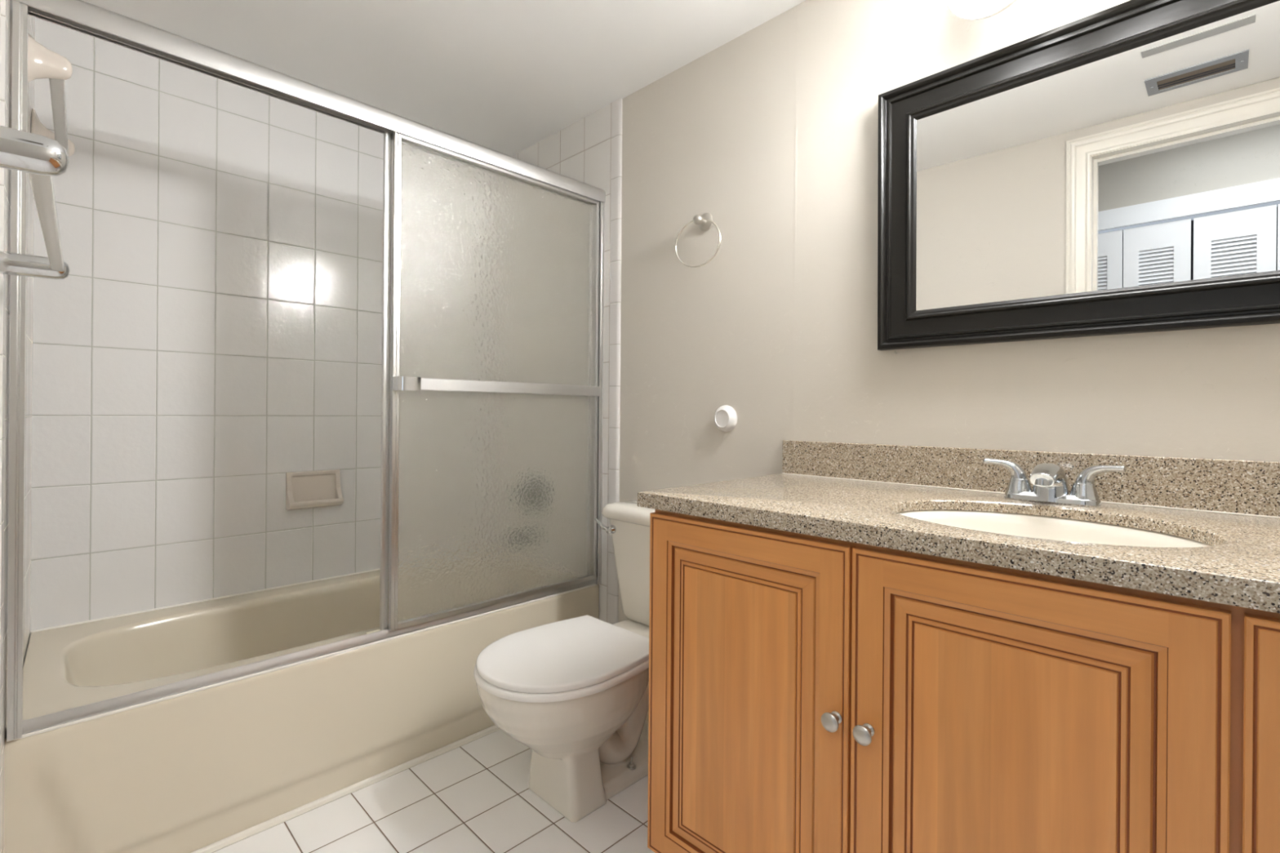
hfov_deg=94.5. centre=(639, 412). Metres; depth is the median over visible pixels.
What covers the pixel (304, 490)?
soap dish
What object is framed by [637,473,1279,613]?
countertop
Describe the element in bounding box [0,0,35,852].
wall
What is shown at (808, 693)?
vanity cabinet
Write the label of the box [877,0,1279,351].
wall mirror
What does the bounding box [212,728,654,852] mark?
floor
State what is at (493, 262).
shower door
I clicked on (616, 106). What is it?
trim
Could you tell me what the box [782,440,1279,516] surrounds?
backsplash
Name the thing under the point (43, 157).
towel bar
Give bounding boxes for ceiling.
[81,0,806,156]
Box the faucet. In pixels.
[983,457,1126,506]
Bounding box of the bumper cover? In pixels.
[714,404,737,431]
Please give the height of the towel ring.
0.178 m
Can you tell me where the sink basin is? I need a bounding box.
[897,510,1212,547]
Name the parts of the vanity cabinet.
door, knob, knob, door, door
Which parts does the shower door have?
header rail, sliding door, glass panel, sliding door, glass panel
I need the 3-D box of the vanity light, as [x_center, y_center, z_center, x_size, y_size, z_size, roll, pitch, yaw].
[0.866,-0.903,1.055,0.600,0.206,0.240,0,0,45]
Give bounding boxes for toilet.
[473,499,654,822]
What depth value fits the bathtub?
1.51 m
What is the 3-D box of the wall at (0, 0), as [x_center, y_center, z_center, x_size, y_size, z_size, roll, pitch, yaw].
[-0.767,-0.068,0.569,0.114,2.158,2.955,0,0,-43]
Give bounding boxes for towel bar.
[0,125,70,279]
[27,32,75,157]
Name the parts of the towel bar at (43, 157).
post, post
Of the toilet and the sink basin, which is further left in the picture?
the toilet
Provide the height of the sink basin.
0.150 m
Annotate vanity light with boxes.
[945,0,1016,20]
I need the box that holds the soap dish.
[285,469,343,510]
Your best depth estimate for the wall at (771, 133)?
1.60 m
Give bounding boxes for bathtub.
[4,569,599,852]
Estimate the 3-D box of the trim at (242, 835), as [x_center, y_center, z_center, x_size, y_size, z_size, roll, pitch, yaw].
[-0.680,1.010,1.680,0.032,0.008,1.495,0,0,45]
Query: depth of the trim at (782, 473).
1.15 m
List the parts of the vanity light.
globe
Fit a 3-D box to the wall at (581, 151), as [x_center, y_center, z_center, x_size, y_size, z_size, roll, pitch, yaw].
[-0.394,-0.065,2.465,0.803,2.158,0.009,0,0,45]
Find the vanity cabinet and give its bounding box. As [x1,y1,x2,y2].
[647,509,1279,852]
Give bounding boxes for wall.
[0,0,0,26]
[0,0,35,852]
[30,17,383,635]
[512,102,611,622]
[617,0,1279,622]
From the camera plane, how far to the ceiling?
1.84 m
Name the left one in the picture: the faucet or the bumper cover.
the bumper cover
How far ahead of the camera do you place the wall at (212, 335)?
1.95 m
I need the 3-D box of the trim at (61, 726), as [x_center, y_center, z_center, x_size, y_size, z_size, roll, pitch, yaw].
[-0.684,0.637,1.680,0.007,0.008,1.504,0,0,45]
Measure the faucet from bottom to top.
0.079 m
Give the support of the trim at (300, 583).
attached to the wall at (212, 335)
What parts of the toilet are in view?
seat, seat lid, bowl, flush lever, tank lid, tank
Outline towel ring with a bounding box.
[675,213,720,267]
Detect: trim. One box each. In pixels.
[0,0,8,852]
[13,583,598,740]
[30,568,599,633]
[190,724,500,852]
[607,98,622,624]
[782,472,1279,518]
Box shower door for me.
[6,0,605,742]

